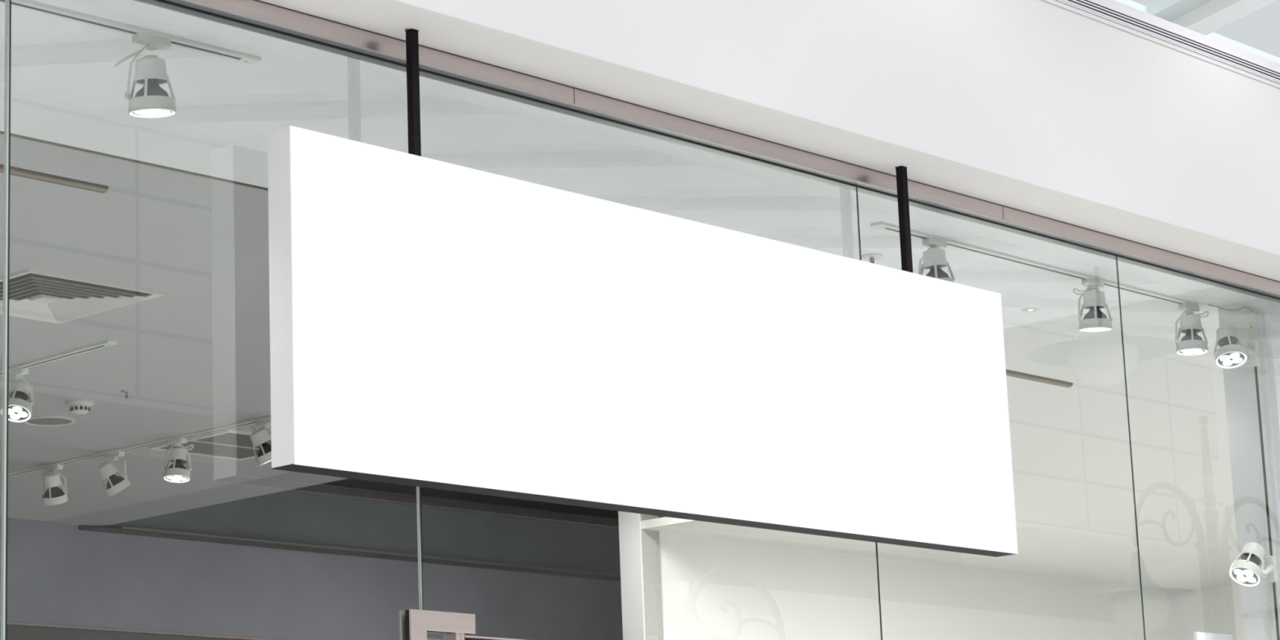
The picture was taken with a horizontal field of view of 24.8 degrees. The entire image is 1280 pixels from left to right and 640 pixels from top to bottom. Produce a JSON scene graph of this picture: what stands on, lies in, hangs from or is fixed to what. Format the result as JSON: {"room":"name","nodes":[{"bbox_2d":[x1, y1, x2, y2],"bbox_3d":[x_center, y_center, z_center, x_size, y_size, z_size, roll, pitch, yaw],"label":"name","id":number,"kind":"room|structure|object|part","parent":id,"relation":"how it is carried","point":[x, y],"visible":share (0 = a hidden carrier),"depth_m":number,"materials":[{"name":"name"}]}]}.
{"room":"shopping mall","nodes":[
{"label":"shopping mall","id":0,"kind":"room"},
{"bbox_2d":[0,491,622,639],"bbox_3d":[-5.334,2.503,13.643,0.150,4.410,19.500,-13,-16,40],"label":"wall","id":1,"kind":"structure","parent":0,"point":[59,574],"depth_m":17.57,"materials":[{"name":"grey paint"}]},
{"bbox_2d":[0,622,272,639],"bbox_3d":[-5.325,1.294,13.849,0.020,0.007,19.500,-13,-16,40],"label":"trim","id":2,"kind":"structure","parent":1,"relation":"attached to","point":[8,623],"depth_m":16.52,"materials":[{"name":"grey metal"}]},
{"bbox_2d":[47,471,346,525],"bbox_3d":[-1.817,0.668,15.292,3.550,0.406,0.620,-13,-16,40],"label":"trim","id":3,"kind":"structure","parent":1,"relation":"attached to","point":[293,480],"depth_m":15.62,"materials":[{"name":"grey"}]},
{"bbox_2d":[78,524,620,581],"bbox_3d":[-1.039,1.600,18.773,0.180,0.025,6.480,-13,-16,40],"label":"trim","id":4,"kind":"structure","parent":1,"relation":"attached to","point":[83,527],"depth_m":17.75,"materials":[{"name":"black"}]},
{"bbox_2d":[284,483,618,529],"bbox_3d":[-0.874,1.243,18.931,0.060,0.065,6.120,-13,-16,40],"label":"trim","id":5,"kind":"structure","parent":1,"relation":"attached to","point":[326,490],"depth_m":18.58,"materials":[{"name":"grey"}]},
{"bbox_2d":[324,478,663,518],"bbox_3d":[0.178,0.868,17.642,3.700,0.050,6.700,-13,-16,40],"label":"ceiling","id":6,"kind":"structure","parent":0,"point":[352,482],"depth_m":18.54,"materials":[{"name":"grey"}]},
{"bbox_2d":[0,0,1260,591],"bbox_3d":[-1.726,0.235,12.459,7.504,0.050,22.000,-13,-16,40],"label":"ceiling","id":7,"kind":"structure","parent":0,"point":[67,88],"depth_m":10.76,"materials":[{"name":"paint"}]},
{"bbox_2d":[23,415,75,426],"bbox_3d":[-2.679,0.459,13.194,0.230,0.008,0.230,-13,-16,40],"label":"ceiling speaker","id":8,"kind":"object","parent":7,"relation":"attached to","point":[46,420],"visible":0.91,"depth_m":13.19,"materials":[{"name":"white"}]},
{"bbox_2d":[0,164,108,193],"bbox_3d":[-2.369,-0.542,8.532,0.040,0.020,1.987,-13,-16,40],"label":"ceiling vent","id":9,"kind":"object","parent":7,"relation":"in","point":[15,171],"visible":1,"depth_m":9.10,"materials":[{"name":"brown metal"}]},
{"bbox_2d":[0,340,117,375],"bbox_3d":[-2.943,0.288,12.333,2.341,0.012,0.048,-13,-16,42],"label":"track","id":10,"kind":"object","parent":7,"relation":"attached to","point":[108,343],"visible":1,"depth_m":11.76,"materials":[{"name":"white metal"}]},
{"bbox_2d":[0,368,34,422],"bbox_3d":[-2.562,0.310,11.979,0.135,0.214,0.145,-13,-16,40],"label":"spotlight","id":11,"kind":"object","parent":10,"relation":"attached to","point":[20,411],"visible":0.88,"depth_m":11.97,"materials":[{"name":"white paint"}]},
{"bbox_3d":[-2.564,0.336,11.964,0.109,0.134,0.109,-13,-16,40],"label":"bulb","id":12,"kind":"part","parent":11,"relation":"part of","materials":[{"name":"grey"}]},
{"bbox_3d":[-2.532,0.285,11.986,0.069,0.123,0.021,-4,-12,9],"label":"yoke arm","id":13,"kind":"part","parent":11,"relation":"part of","materials":[{"name":"white paint"}]},
{"bbox_2d":[65,399,94,414],"bbox_3d":[-2.462,0.386,12.783,0.124,0.053,0.124,-13,-16,40],"label":"smoke detector","id":14,"kind":"object","parent":7,"relation":"attached to","point":[77,406],"visible":1,"depth_m":12.75,"materials":[{"name":"white plastic"}]},
{"bbox_2d":[0,268,164,324],"bbox_3d":[-2.198,-0.079,10.734,0.635,0.019,0.611,-13,-16,40],"label":"ceiling vent","id":15,"kind":"object","parent":7,"relation":"in","point":[34,295],"visible":0.98,"depth_m":10.72,"materials":[{"name":"white metal"}]},
{"bbox_3d":[-2.198,-0.077,10.733,0.075,0.014,0.075,-13,-16,40],"label":"plate","id":16,"kind":"part","parent":15,"relation":"part of","materials":[{"name":"white metal"}]},
{"bbox_2d":[120,390,132,398],"bbox_3d":[-2.221,0.324,12.581,0.049,0.033,0.049,-13,-16,40],"label":"sprinkler","id":17,"kind":"object","parent":7,"relation":"attached to","point":[126,392],"visible":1,"depth_m":12.57,"materials":[{"name":"grey metal"}]},
{"bbox_2d":[0,0,261,64],"bbox_3d":[-2.032,-0.892,6.970,0.049,0.012,2.859,-13,-16,42],"label":"track","id":18,"kind":"object","parent":7,"relation":"attached to","point":[28,5],"visible":1,"depth_m":7.66,"materials":[{"name":"white metal"}]},
{"bbox_2d":[114,31,176,118],"bbox_3d":[-1.303,-0.647,7.721,0.138,0.216,0.135,-13,-16,40],"label":"spotlight","id":19,"kind":"object","parent":18,"relation":"attached to","point":[151,101],"visible":1,"depth_m":7.69,"materials":[{"name":"white paint"}]},
{"bbox_3d":[-1.356,-0.591,7.693,0.011,0.020,0.020,-2,-12,0],"label":"pivot knob","id":20,"kind":"part","parent":19,"relation":"part of","materials":[{"name":"white paint"}]},
{"bbox_3d":[-1.362,-0.695,7.727,0.072,0.049,0.015,-3,-12,2],"label":"locking lever","id":21,"kind":"part","parent":19,"relation":"part of","materials":[{"name":"white paint"}]},
{"bbox_3d":[-1.330,-0.660,7.720,0.068,0.147,0.025,0,-12,-12],"label":"yoke arm","id":22,"kind":"part","parent":19,"relation":"part of","materials":[{"name":"white paint"}]},
{"bbox_3d":[-1.294,-0.611,7.713,0.112,0.120,0.112,-13,-16,40],"label":"bulb","id":23,"kind":"part","parent":19,"relation":"part of","materials":[{"name":"grey"}]},
{"bbox_2d":[0,130,268,191],"bbox_3d":[-3.201,-0.809,7.162,0.014,0.004,12.000,-13,-16,40],"label":"trim","id":24,"kind":"structure","parent":7,"relation":"attached to","point":[1,132],"depth_m":8.96,"materials":[{"name":"brown metal"}]},
{"bbox_2d":[0,415,271,478],"bbox_3d":[-2.129,0.547,13.694,4.700,0.012,0.048,-13,-16,40],"label":"track","id":25,"kind":"object","parent":7,"relation":"attached to","point":[251,421],"visible":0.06,"depth_m":13.89,"materials":[{"name":"white metal"}]},
{"bbox_2d":[38,464,67,505],"bbox_3d":[-2.888,0.818,14.326,0.137,0.203,0.144,-13,-16,40],"label":"spotlight","id":26,"kind":"object","parent":25,"relation":"attached to","point":[53,495],"visible":1,"depth_m":14.28,"materials":[{"name":"white paint"}]},
{"bbox_3d":[-2.885,0.842,14.330,0.109,0.134,0.108,-13,-16,40],"label":"bulb","id":27,"kind":"part","parent":26,"relation":"part of","materials":[{"name":"grey"}]},
{"bbox_3d":[-2.854,0.794,14.327,0.069,0.117,0.024,-5,-12,13],"label":"yoke arm","id":28,"kind":"part","parent":26,"relation":"part of","materials":[{"name":"white paint"}]},
{"bbox_2d":[97,451,130,497],"bbox_3d":[-2.530,0.746,14.018,0.128,0.218,0.159,-13,-16,40],"label":"spotlight","id":29,"kind":"object","parent":25,"relation":"attached to","point":[115,484],"visible":1,"depth_m":13.98,"materials":[{"name":"white paint"}]},
{"bbox_3d":[-2.523,0.776,14.018,0.110,0.135,0.120,-13,-16,40],"label":"bulb","id":30,"kind":"part","parent":29,"relation":"part of","materials":[{"name":"grey metal"}]},
{"bbox_3d":[-2.503,0.706,14.028,0.063,0.106,0.025,-7,-13,22],"label":"yoke arm","id":31,"kind":"part","parent":29,"relation":"part of","materials":[{"name":"white paint"}]},
{"bbox_2d":[162,437,193,483],"bbox_3d":[-2.186,0.661,13.725,0.126,0.201,0.127,-13,-16,40],"label":"spotlight","id":32,"kind":"object","parent":25,"relation":"attached to","point":[176,473],"visible":1,"depth_m":13.71,"materials":[{"name":"white paint"}]},
{"bbox_3d":[-2.219,0.644,13.734,0.068,0.120,0.024,0,-12,-11],"label":"yoke arm","id":33,"kind":"part","parent":32,"relation":"part of","materials":[{"name":"white paint"}]},
{"bbox_3d":[-2.185,0.688,13.720,0.112,0.124,0.111,-13,-16,40],"label":"bulb","id":34,"kind":"part","parent":32,"relation":"part of","materials":[{"name":"grey metal"}]},
{"bbox_3d":[-2.151,0.644,13.733,0.069,0.127,0.023,-5,-12,11],"label":"yoke arm","id":35,"kind":"part","parent":32,"relation":"part of","materials":[{"name":"white paint"}]},
{"bbox_2d":[249,417,271,466],"bbox_3d":[-1.706,0.562,13.317,0.128,0.214,0.150,-13,-16,40],"label":"spotlight","id":36,"kind":"object","parent":25,"relation":"attached to","point":[259,437],"visible":0.75,"depth_m":13.28,"materials":[{"name":"white paint"}]},
{"bbox_3d":[-1.699,0.591,13.317,0.110,0.134,0.113,-13,-16,40],"label":"bulb","id":37,"kind":"part","parent":36,"relation":"part of","materials":[{"name":"grey"}]},
{"bbox_2d":[147,429,271,460],"bbox_3d":[-1.951,0.605,14.005,0.600,0.009,0.580,-13,-16,40],"label":"ceiling vent","id":38,"kind":"object","parent":7,"relation":"in","point":[230,444],"visible":0.52,"depth_m":13.98,"materials":[{"name":"white metal"}]},
{"bbox_2d":[861,253,883,263],"bbox_3d":[0.847,-0.207,10.611,0.082,0.055,0.082,-13,-16,40],"label":"sprinkler","id":39,"kind":"object","parent":7,"relation":"attached to","point":[871,257],"visible":0.64,"depth_m":10.60,"materials":[{"name":"grey metal"}]},
{"bbox_2d":[1021,307,1039,311],"bbox_3d":[1.565,-0.039,11.650,0.072,0.004,0.072,-13,-16,40],"label":"recessed light","id":40,"kind":"object","parent":7,"relation":"in","point":[1029,309],"visible":1,"depth_m":11.64,"materials":[{"name":"white"}]},
{"bbox_2d":[870,221,1198,306],"bbox_3d":[1.520,-0.195,10.892,0.048,0.012,2.107,-13,-16,40],"label":"track","id":41,"kind":"object","parent":7,"relation":"attached to","point":[879,225],"visible":1,"depth_m":10.81,"materials":[{"name":"white metal"}]},
{"bbox_2d":[918,237,955,282],"bbox_3d":[1.055,-0.192,10.357,0.126,0.188,0.128,-13,-16,40],"label":"spotlight","id":42,"kind":"object","parent":41,"relation":"attached to","point":[934,258],"visible":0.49,"depth_m":10.33,"materials":[{"name":"white paint"}]},
{"bbox_3d":[1.019,-0.203,10.356,0.069,0.121,0.025,0,-12,-12],"label":"yoke arm","id":43,"kind":"part","parent":42,"relation":"part of","materials":[{"name":"white paint"}]},
{"bbox_3d":[1.056,-0.168,10.352,0.112,0.120,0.112,-13,-16,40],"label":"bulb","id":44,"kind":"part","parent":42,"relation":"part of","materials":[{"name":"grey"}]},
{"bbox_2d":[1072,278,1112,332],"bbox_3d":[1.734,-0.054,11.108,0.126,0.196,0.126,-13,-16,40],"label":"spotlight","id":45,"kind":"object","parent":41,"relation":"attached to","point":[1094,300],"visible":1,"depth_m":11.08,"materials":[{"name":"white paint"}]},
{"bbox_3d":[1.700,-0.068,11.108,0.068,0.125,0.025,0,-12,-12],"label":"yoke arm","id":46,"kind":"part","parent":45,"relation":"part of","materials":[{"name":"white paint"}]},
{"bbox_3d":[1.735,-0.027,11.102,0.112,0.119,0.112,-13,-16,40],"label":"bulb","id":47,"kind":"part","parent":45,"relation":"part of","materials":[{"name":"grey"}]},
{"bbox_2d":[1174,302,1208,355],"bbox_3d":[2.199,0.036,11.619,0.126,0.194,0.126,-13,-16,40],"label":"spotlight","id":48,"kind":"object","parent":41,"relation":"attached to","point":[1191,344],"visible":1,"depth_m":11.60,"materials":[{"name":"white paint"}]},
{"bbox_3d":[2.166,0.022,11.623,0.068,0.123,0.024,0,-12,-12],"label":"yoke arm","id":49,"kind":"part","parent":48,"relation":"part of","materials":[{"name":"white paint"}]},
{"bbox_3d":[2.200,0.063,11.614,0.112,0.118,0.112,-13,-16,40],"label":"bulb","id":50,"kind":"part","parent":48,"relation":"part of","materials":[{"name":"grey"}]},
{"bbox_2d":[1005,368,1072,387],"bbox_3d":[1.502,0.211,12.773,0.040,0.020,1.370,-13,-16,40],"label":"ceiling vent","id":51,"kind":"object","parent":7,"relation":"in","point":[1008,372],"visible":0.35,"depth_m":13.07,"materials":[{"name":"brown metal"}]},
{"bbox_2d":[1208,304,1253,311],"bbox_3d":[2.366,-0.044,11.646,0.175,0.054,0.020,-6,-12,15],"label":"cable","id":52,"kind":"object","parent":7,"relation":"hanging from","point":[1208,304],"visible":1,"depth_m":11.65,"materials":[{"name":"beige plastic"}]},
{"bbox_2d":[640,513,663,639],"bbox_3d":[0.068,3.046,17.160,0.170,4.400,0.165,-13,-16,40],"label":"wall column","id":53,"kind":"structure","parent":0,"point":[651,549],"depth_m":17.42,"materials":[{"name":"grey paint"}]},
{"bbox_2d":[395,0,1279,255],"bbox_3d":[2.632,-0.403,12.008,0.875,0.684,27.000,-13,-16,40],"label":"wall","id":54,"kind":"structure","parent":0,"point":[1037,92],"depth_m":9.75,"materials":[{"name":"white paint"}]},
{"bbox_2d":[0,0,11,639],"bbox_3d":[-3.222,0.721,4.769,0.011,3.967,5.264,-13,-16,40],"label":"window frame","id":55,"kind":"structure","parent":54,"relation":"in","point":[7,2],"depth_m":6.91,"materials":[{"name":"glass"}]},
{"bbox_2d":[416,486,423,609],"bbox_3d":[-1.014,1.151,7.188,0.011,3.967,1.343,-13,-16,40],"label":"window","id":56,"kind":"structure","parent":54,"relation":"in","point":[418,488],"depth_m":7.81,"materials":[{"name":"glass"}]},
{"bbox_2d":[399,608,475,639],"bbox_3d":[-0.565,1.003,7.790,0.125,0.432,0.240,-13,-16,40],"label":"fitting","id":57,"kind":"object","parent":56,"relation":"attached to","point":[415,624],"visible":1,"depth_m":7.77,"materials":[{"name":"metal"}]},
{"bbox_2d":[267,28,1017,556],"bbox_3d":[0.135,-0.036,8.629,0.090,1.252,3.170,-13,-16,40],"label":"hanging sign","id":58,"kind":"object","parent":54,"relation":"hanging from","point":[435,324],"visible":1,"depth_m":8.29,"materials":[{"name":"white"}]},
{"bbox_3d":[0.141,0.143,8.591,0.085,0.882,3.170,-13,-16,40],"label":"casing","id":59,"kind":"part","parent":58,"relation":"part of","materials":[{"name":"white metal"}]},
{"bbox_3d":[-0.616,-0.612,7.908,0.024,0.369,0.026,-13,-16,40],"label":"hanging rod","id":60,"kind":"part","parent":58,"relation":"part of","materials":[{"name":"black paint"}]},
{"bbox_3d":[0.158,0.575,8.499,0.085,0.002,3.170,-13,-16,40],"label":"panel","id":61,"kind":"part","parent":58,"relation":"part of","materials":[{"name":"black"}]},
{"bbox_3d":[0.867,-0.323,9.533,0.024,0.369,0.030,-13,-16,40],"label":"hanging rod","id":62,"kind":"part","parent":58,"relation":"part of","materials":[{"name":"black paint"}]},
{"bbox_2d":[133,0,1279,302],"bbox_3d":[2.764,-0.065,11.827,0.084,0.056,27.000,-13,-16,40],"label":"trim","id":63,"kind":"structure","parent":54,"relation":"attached to","point":[252,15],"depth_m":8.89,"materials":[{"name":"metal"}]},
{"bbox_2d":[254,0,1279,282],"bbox_3d":[2.773,-0.096,11.825,0.060,0.002,27.000,-13,-16,40],"label":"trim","id":64,"kind":"structure","parent":54,"relation":"attached to","point":[255,0],"depth_m":9.01,"materials":[{"name":"grey"}]},
{"bbox_2d":[259,0,1279,281],"bbox_3d":[2.860,-0.117,11.749,0.294,0.002,27.000,-13,-16,40],"label":"ceiling beam","id":65,"kind":"structure","parent":54,"relation":"attached to","point":[438,31],"depth_m":8.96,"materials":[{"name":"paint"}]},
{"bbox_2d":[855,186,882,639],"bbox_3d":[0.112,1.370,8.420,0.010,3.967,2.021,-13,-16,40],"label":"glass panel joint","id":66,"kind":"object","parent":54,"relation":"in","point":[877,557],"depth_m":9.31,"materials":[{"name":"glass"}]},
{"bbox_2d":[464,635,524,639],"bbox_3d":[-0.128,2.086,7.934,0.020,2.403,0.910,-13,-16,40],"label":"door","id":67,"kind":"structure","parent":66,"relation":"attached to","point":[466,637],"depth_m":7.90,"materials":[{"name":"metal"}]},
{"bbox_2d":[1115,256,1146,639],"bbox_3d":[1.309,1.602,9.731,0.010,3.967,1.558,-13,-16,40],"label":"glass panel joint","id":68,"kind":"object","parent":54,"relation":"in","point":[1116,256],"depth_m":10.56,"materials":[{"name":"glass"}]},
{"bbox_2d":[1041,0,1279,88],"bbox_3d":[2.943,-0.810,11.796,0.004,0.004,27.000,-13,-16,40],"label":"trim","id":69,"kind":"structure","parent":54,"relation":"attached to","point":[1042,0],"depth_m":10.64,"materials":[{"name":"beige metal"}]},
{"bbox_2d":[1044,0,1279,87],"bbox_3d":[2.831,-0.837,11.903,0.293,0.104,27.000,-13,-16,40],"label":"trim","id":70,"kind":"structure","parent":54,"relation":"attached to","point":[1113,4],"depth_m":10.78,"materials":[{"name":"white metal"}]},
{"bbox_2d":[1057,0,1279,83],"bbox_3d":[2.941,-0.854,11.806,0.003,0.048,27.000,-13,-16,40],"label":"air vent","id":71,"kind":"object","parent":54,"relation":"attached to","point":[1089,6],"visible":1,"depth_m":10.74,"materials":[{"name":"black"}]},
{"bbox_2d":[659,532,1182,639],"bbox_3d":[2.092,3.632,19.343,0.150,4.010,5.930,-13,-16,40],"label":"wall","id":72,"kind":"structure","parent":0,"point":[713,588],"depth_m":19.03,"materials":[{"name":"paint"}]},
{"bbox_2d":[617,511,645,639],"bbox_3d":[0.009,3.035,17.096,0.170,4.400,0.010,-13,-16,40],"label":"trim","id":73,"kind":"structure","parent":72,"relation":"attached to","point":[629,523],"depth_m":17.41,"materials":[{"name":"white paint"}]},
{"bbox_2d":[1114,0,1279,63],"bbox_3d":[7.136,-2.875,10.384,10.800,2.282,36.000,-13,-16,40],"label":"ceiling","id":74,"kind":"structure","parent":0,"point":[1205,17],"depth_m":12.07,"materials":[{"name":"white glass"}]},
{"bbox_2d":[1178,584,1244,639],"bbox_3d":[5.733,3.647,20.202,7.700,4.060,0.200,-13,-16,40],"label":"wall","id":75,"kind":"structure","parent":0,"point":[1216,610],"depth_m":21.66,"materials":[{"name":"paint"}]},
{"bbox_2d":[1217,298,1279,639],"bbox_3d":[2.535,1.896,11.292,0.230,4.010,0.120,-13,-16,40],"label":"wall","id":76,"kind":"structure","parent":0,"point":[1256,602],"depth_m":11.56,"materials":[{"name":"white paint"}]},
{"bbox_2d":[1247,311,1279,639],"bbox_3d":[2.497,1.023,11.379,0.058,2.156,0.032,-13,-16,40],"label":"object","id":77,"kind":"object","parent":76,"relation":"attached to","point":[1260,376],"visible":1,"depth_m":11.47,"materials":[{"name":"white paint"}]},
{"bbox_2d":[1213,324,1259,368],"bbox_3d":[2.353,0.103,11.517,0.134,0.173,0.203,-13,-16,40],"label":"spotlight","id":78,"kind":"object","parent":77,"relation":"attached to","point":[1229,355],"visible":1,"depth_m":11.49,"materials":[{"name":"white paint"}]},
{"bbox_3d":[2.330,0.106,11.485,0.109,0.133,0.109,-13,-16,40],"label":"bulb","id":79,"kind":"part","parent":78,"relation":"part of","materials":[{"name":"grey"}]},
{"bbox_3d":[2.398,0.121,11.493,0.018,0.026,0.025,-2,-12,0],"label":"pivot knob","id":80,"kind":"part","parent":78,"relation":"part of","materials":[{"name":"white paint"}]},
{"bbox_2d":[1228,542,1277,586],"bbox_3d":[2.383,0.953,11.336,0.134,0.175,0.206,-13,-16,40],"label":"spotlight","id":81,"kind":"object","parent":77,"relation":"attached to","point":[1246,571],"visible":1,"depth_m":11.31,"materials":[{"name":"white paint"}]},
{"bbox_3d":[2.359,0.955,11.305,0.118,0.135,0.108,-1,-12,-7],"label":"bulb","id":82,"kind":"part","parent":81,"relation":"part of","materials":[{"name":"grey"}]},
{"bbox_3d":[2.425,0.986,11.296,0.026,0.030,0.026,-5,-12,11],"label":"pivot knob","id":83,"kind":"part","parent":81,"relation":"part of","materials":[{"name":"white paint"}]},
{"bbox_3d":[2.443,0.980,11.332,0.022,0.046,0.084,-9,-14,28],"label":"yoke arm","id":84,"kind":"part","parent":81,"relation":"part of","materials":[{"name":"white paint"}]},
{"bbox_3d":[-1.681,4.263,11.703,7.900,0.120,22.000,-13,-16,40],"label":"floor","id":85,"kind":"structure","parent":0,"visible":0},
{"bbox_2d":[1193,631,1232,639],"bbox_3d":[2.291,2.536,11.070,0.120,2.685,0.265,-13,-16,40],"label":"display board","id":86,"kind":"object","parent":85,"relation":"on","point":[1197,635],"visible":1,"depth_m":11.32,"materials":[{"name":"white"}]}
]}

